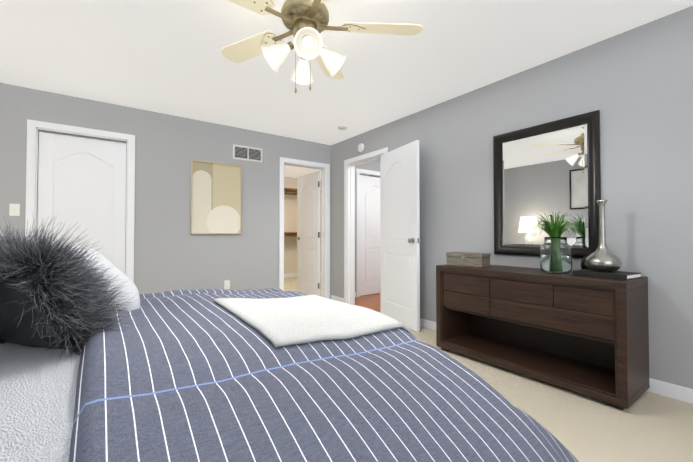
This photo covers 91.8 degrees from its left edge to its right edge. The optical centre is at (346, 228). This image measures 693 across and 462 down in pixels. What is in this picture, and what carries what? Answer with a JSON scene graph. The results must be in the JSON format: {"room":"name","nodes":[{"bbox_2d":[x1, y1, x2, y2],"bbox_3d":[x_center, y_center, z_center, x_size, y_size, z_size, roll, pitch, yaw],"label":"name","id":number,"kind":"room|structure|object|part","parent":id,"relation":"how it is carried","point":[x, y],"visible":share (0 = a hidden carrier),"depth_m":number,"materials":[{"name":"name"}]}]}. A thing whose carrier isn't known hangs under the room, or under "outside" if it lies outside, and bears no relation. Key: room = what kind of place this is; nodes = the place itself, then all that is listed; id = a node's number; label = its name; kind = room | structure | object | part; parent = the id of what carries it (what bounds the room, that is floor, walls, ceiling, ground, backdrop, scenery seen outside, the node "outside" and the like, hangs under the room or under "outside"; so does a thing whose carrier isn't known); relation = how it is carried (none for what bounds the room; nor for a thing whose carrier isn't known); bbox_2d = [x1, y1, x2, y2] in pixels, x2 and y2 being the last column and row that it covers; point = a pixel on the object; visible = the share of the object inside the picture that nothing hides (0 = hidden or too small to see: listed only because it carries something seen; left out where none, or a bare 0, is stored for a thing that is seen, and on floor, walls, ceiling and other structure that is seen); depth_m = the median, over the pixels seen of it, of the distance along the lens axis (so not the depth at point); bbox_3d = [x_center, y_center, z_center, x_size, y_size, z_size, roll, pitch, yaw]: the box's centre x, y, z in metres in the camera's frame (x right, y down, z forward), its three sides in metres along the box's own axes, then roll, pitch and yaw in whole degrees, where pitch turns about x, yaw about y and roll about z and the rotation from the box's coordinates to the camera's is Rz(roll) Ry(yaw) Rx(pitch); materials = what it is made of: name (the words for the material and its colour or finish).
{"room":"bedroom","nodes":[
{"label":"bedroom","id":0,"kind":"room"},
{"bbox_2d":[0,83,379,298],"bbox_3d":[-1.286,-0.110,4.578,5.940,2.440,0.120,1,-1,-36],"label":"wall","id":1,"kind":"structure","parent":0,"point":[171,252],"depth_m":3.97,"materials":[{"name":"paint"}]},
{"bbox_2d":[9,204,19,215],"bbox_3d":[-3.115,-0.180,3.150,0.070,0.114,0.016,1,-1,-36],"label":"switch plate","id":2,"kind":"object","parent":1,"relation":"attached to","point":[14,209],"visible":1,"depth_m":3.15,"materials":[{"name":"white plastic"}]},
{"bbox_2d":[25,119,134,282],"bbox_3d":[-2.736,0.024,3.500,0.878,2.134,0.136,1,-1,-36],"label":"door frame","id":3,"kind":"structure","parent":1,"relation":"attached to","point":[34,128],"depth_m":3.44,"materials":[{"name":"white paint"}]},
{"bbox_2d":[37,132,125,273],"bbox_3d":[-2.730,0.068,3.490,0.719,2.030,0.159,1,-1,-36],"label":"closet door leaf","id":4,"kind":"structure","parent":1,"relation":"in","point":[81,182],"depth_m":3.49,"materials":[{"name":"white paint"}]},
{"bbox_2d":[190,159,241,233],"bbox_3d":[-1.631,-0.385,4.236,0.617,0.904,0.029,1,-1,-36],"label":"framed picture","id":5,"kind":"object","parent":1,"relation":"attached to","point":[216,199],"visible":0.95,"depth_m":4.22,"materials":[{"name":"beige paper"}]},
{"bbox_2d":[224,280,229,288],"bbox_3d":[-1.530,0.716,4.304,0.070,0.114,0.009,1,-1,-36],"label":"outlet","id":6,"kind":"object","parent":1,"relation":"attached to","point":[226,284],"visible":0.98,"depth_m":4.30,"materials":[{"name":"white plastic"}]},
{"bbox_2d":[233,144,261,162],"bbox_3d":[-1.316,-1.008,4.492,0.403,0.193,0.009,1,-1,-36],"label":"air vent","id":7,"kind":"object","parent":1,"relation":"in","point":[245,153],"visible":1,"depth_m":4.48,"materials":[{"name":"white metal"}]},
{"bbox_2d":[279,157,329,298],"bbox_3d":[-0.646,0.051,5.047,0.848,2.134,0.152,1,-1,-36],"label":"door frame","id":8,"kind":"structure","parent":1,"relation":"attached to","point":[325,228],"depth_m":5.20,"materials":[{"name":"white paint"}]},
{"bbox_2d":[296,171,319,295],"bbox_3d":[-0.632,0.104,5.566,0.159,2.030,0.700,1,-1,-37],"label":"door leaf","id":9,"kind":"structure","parent":1,"relation":"in","point":[308,234],"depth_m":5.52,"materials":[{"name":"white paint"}]},
{"bbox_2d":[356,168,379,296],"bbox_3d":[0.490,0.066,5.872,0.898,2.134,0.136,1,-1,-36],"label":"door frame","id":10,"kind":"structure","parent":1,"relation":"attached to","point":[363,172],"depth_m":5.57,"materials":[{"name":"white paint"}]},
{"bbox_2d":[360,175,379,295],"bbox_3d":[0.493,0.110,5.861,0.750,2.030,0.159,1,-1,-36],"label":"door leaf","id":11,"kind":"structure","parent":1,"relation":"in","point":[369,234],"depth_m":5.77,"materials":[{"name":"white paint"}]},
{"bbox_2d":[284,177,296,273],"bbox_3d":[-1.914,-0.052,7.878,3.040,2.440,0.120,1,-1,-36],"label":"wall","id":12,"kind":"structure","parent":0,"point":[290,225],"depth_m":8.20,"materials":[{"name":"beige paint"}]},
{"bbox_2d":[284,273,296,277],"bbox_3d":[-1.878,1.122,7.799,2.730,0.090,0.016,1,-1,-36],"label":"baseboard","id":13,"kind":"structure","parent":12,"relation":"attached to","point":[291,275],"depth_m":8.18,"materials":[{"name":"white paint"}]},
{"bbox_2d":[284,188,320,236],"bbox_3d":[-1.768,-0.382,7.685,2.796,1.143,0.347,1,-1,-36],"label":"closet shelving","id":14,"kind":"object","parent":12,"relation":"attached to","point":[290,191],"depth_m":7.97,"materials":[{"name":"brown wood"}]},
{"bbox_2d":[284,275,320,295],"bbox_3d":[-1.034,1.177,6.660,3.040,0.060,3.090,1,-1,-36],"label":"floor","id":15,"kind":"structure","parent":0,"point":[290,283],"depth_m":7.03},
{"bbox_2d":[320,179,320,271],"bbox_3d":[0.160,-0.059,7.522,0.120,2.440,2.910,1,-1,-36],"label":"wall","id":16,"kind":"structure","parent":0,"point":[320,226],"depth_m":8.54,"materials":[{"name":"beige paint"}]},
{"bbox_2d":[0,0,692,178],"bbox_3d":[-0.469,-1.389,3.489,5.940,0.080,8.940,1,-1,-36],"label":"ceiling","id":17,"kind":"structure","parent":0,"point":[164,57],"depth_m":2.61,"materials":[{"name":"white paint"}]},
{"bbox_2d":[221,0,422,93],"bbox_3d":[-0.253,-1.063,1.801,1.221,0.630,1.252,1,-1,-36],"label":"fan","id":18,"kind":"object","parent":17,"relation":"hanging from","point":[295,16],"depth_m":1.82,"materials":[{"name":"grey metal"}]},
{"bbox_3d":[-0.226,-0.925,1.834,0.387,0.151,0.387,-1,-1,33],"label":"glass fan shades","id":19,"kind":"part","parent":18,"relation":"part of","materials":[{"name":"white glass"}]},
{"bbox_3d":[-0.195,-0.946,1.697,0.051,0.068,0.073,0,-1,9],"label":"fan bulb","id":20,"kind":"part","parent":18,"relation":"part of","materials":[{"name":"white glass"}]},
{"bbox_2d":[337,125,346,129],"bbox_3d":[-0.054,-1.315,4.376,0.128,0.037,0.128,1,-1,-36],"label":"smoke detector","id":21,"kind":"object","parent":17,"relation":"attached to","point":[341,127],"visible":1,"depth_m":4.34,"materials":[{"name":"white plastic"}]},
{"bbox_2d":[354,293,380,312],"bbox_3d":[1.341,1.141,4.596,1.660,0.060,3.050,1,-1,-36],"label":"floor","id":22,"kind":"structure","parent":0,"point":[371,301],"depth_m":5.18,"materials":[{"name":"brown wood"}]},
{"bbox_2d":[331,6,692,388],"bbox_3d":[1.520,-0.138,2.974,0.120,2.440,5.790,1,-1,-36],"label":"wall","id":23,"kind":"structure","parent":0,"point":[634,86],"depth_m":2.39,"materials":[{"name":"paint"}]},
{"bbox_2d":[331,295,343,302],"bbox_3d":[-0.137,1.074,5.094,0.012,0.090,0.353,1,-1,-36],"label":"baseboard","id":24,"kind":"structure","parent":23,"relation":"attached to","point":[336,298],"depth_m":5.08,"materials":[{"name":"white paint"}]},
{"bbox_2d":[358,143,363,151],"bbox_3d":[0.198,-1.126,4.657,0.036,0.124,0.124,1,-1,-36],"label":"smoke detector","id":25,"kind":"object","parent":23,"relation":"attached to","point":[361,147],"visible":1,"depth_m":4.63,"materials":[{"name":"white plastic"}]},
{"bbox_2d":[344,147,387,304],"bbox_3d":[0.299,0.044,4.631,0.152,2.134,0.928,1,-1,-36],"label":"door frame","id":26,"kind":"structure","parent":23,"relation":"attached to","point":[349,230],"depth_m":4.93,"materials":[{"name":"white paint"}]},
{"bbox_2d":[380,140,420,331],"bbox_3d":[0.601,0.076,3.912,0.159,2.030,0.780,0,-1,-24],"label":"door leaf","id":27,"kind":"structure","parent":23,"relation":"in","point":[400,240],"depth_m":3.83,"materials":[{"name":"white paint"}]},
{"bbox_2d":[493,110,600,257],"bbox_3d":[1.589,-0.317,2.749,0.034,1.080,0.810,1,-1,-36],"label":"mirror","id":28,"kind":"object","parent":23,"relation":"attached to","point":[548,168],"visible":0.77,"depth_m":2.71,"materials":[{"name":"black"}]},
{"bbox_2d":[502,124,588,247],"bbox_3d":[1.596,-0.317,2.754,0.004,0.932,0.662,1,-1,-36],"label":"mirror glass","id":29,"kind":"object","parent":28,"relation":"attached to","point":[546,171],"depth_m":2.73,"materials":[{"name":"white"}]},
{"bbox_2d":[420,318,692,403],"bbox_3d":[1.816,1.028,2.437,0.016,0.090,4.365,1,-1,-36],"label":"baseboard","id":30,"kind":"structure","parent":23,"relation":"attached to","point":[674,391],"depth_m":2.13,"materials":[{"name":"white paint"}]},
{"bbox_2d":[409,326,692,461],"bbox_3d":[-0.222,1.090,1.709,4.280,0.060,5.850,1,-1,-36],"label":"floor carpet","id":31,"kind":"object","parent":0,"point":[646,426],"depth_m":1.88,"materials":[{"name":"beige carpet"}]},
{"bbox_2d":[0,213,578,461],"bbox_3d":[-0.672,0.393,1.264,2.749,1.320,2.889,1,-1,-36],"label":"bed","id":32,"kind":"object","parent":31,"relation":"on","point":[102,359],"visible":1,"depth_m":0.93,"materials":[{"name":"blue fabric"}]},
{"bbox_2d":[0,338,80,461],"bbox_3d":[-1.227,0.706,0.837,1.080,0.655,2.590,1,-1,-36],"label":"blanket","id":33,"kind":"object","parent":32,"relation":"on","point":[40,391],"depth_m":0.76,"materials":[{"name":"grey fabric"}]},
{"bbox_2d":[67,246,139,310],"bbox_3d":[-1.208,0.249,1.612,0.600,0.400,0.204,-1,40,50],"label":"pillow","id":34,"kind":"object","parent":32,"relation":"on","point":[128,287],"depth_m":1.47,"materials":[{"name":"white fabric"}]},
{"bbox_2d":[214,294,416,347],"bbox_3d":[-0.112,0.556,1.592,0.808,0.428,0.725,1,-1,-36],"label":"throw","id":35,"kind":"object","parent":32,"relation":"on","point":[307,321],"depth_m":1.36,"materials":[{"name":"white fabric"}]},
{"bbox_2d":[68,288,578,461],"bbox_3d":[-0.221,0.693,1.590,1.631,0.707,2.889,1,-1,-36],"label":"duvet","id":36,"kind":"object","parent":32,"relation":"on","point":[269,374],"depth_m":0.90,"materials":[{"name":"blue fabric"}]},
{"bbox_2d":[436,264,649,409],"bbox_3d":[1.395,0.699,2.614,0.460,0.755,1.360,1,-1,-36],"label":"dresser","id":37,"kind":"object","parent":31,"relation":"on","point":[587,335],"visible":1,"depth_m":2.38,"materials":[{"name":"brown wood"}]},
{"bbox_2d":[446,252,490,266],"bbox_3d":[1.084,0.270,3.001,0.167,0.113,0.339,1,-1,-42],"label":"box","id":38,"kind":"object","parent":37,"relation":"on","point":[470,259],"visible":1,"depth_m":2.92,"materials":[{"name":"grey wood"}]},
{"bbox_2d":[514,211,582,274],"bbox_3d":[1.431,0.091,2.411,0.486,0.451,0.464,1,-1,-36],"label":"vase","id":39,"kind":"object","parent":37,"relation":"on","point":[555,253],"visible":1,"depth_m":2.33,"materials":[{"name":"clear glass"}]},
{"bbox_2d":[580,256,587,268],"bbox_3d":[1.724,0.255,2.404,0.081,0.122,0.081,1,-1,-36],"label":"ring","id":40,"kind":"object","parent":37,"relation":"on","point":[582,264],"visible":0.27,"depth_m":2.40,"materials":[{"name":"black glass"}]},
{"bbox_2d":[573,269,640,279],"bbox_3d":[1.712,0.297,2.214,0.213,0.032,0.300,1,-1,-30],"label":"book","id":41,"kind":"object","parent":37,"relation":"on","point":[621,275],"visible":0.98,"depth_m":2.14,"materials":[{"name":"black"}]},
{"bbox_2d":[585,200,621,271],"bbox_3d":[1.709,0.044,2.241,0.200,0.472,0.200,1,-1,-36],"label":"bottle vase","id":42,"kind":"object","parent":41,"relation":"on","point":[602,258],"visible":1,"depth_m":2.21,"materials":[{"name":"grey metal"}]}
]}

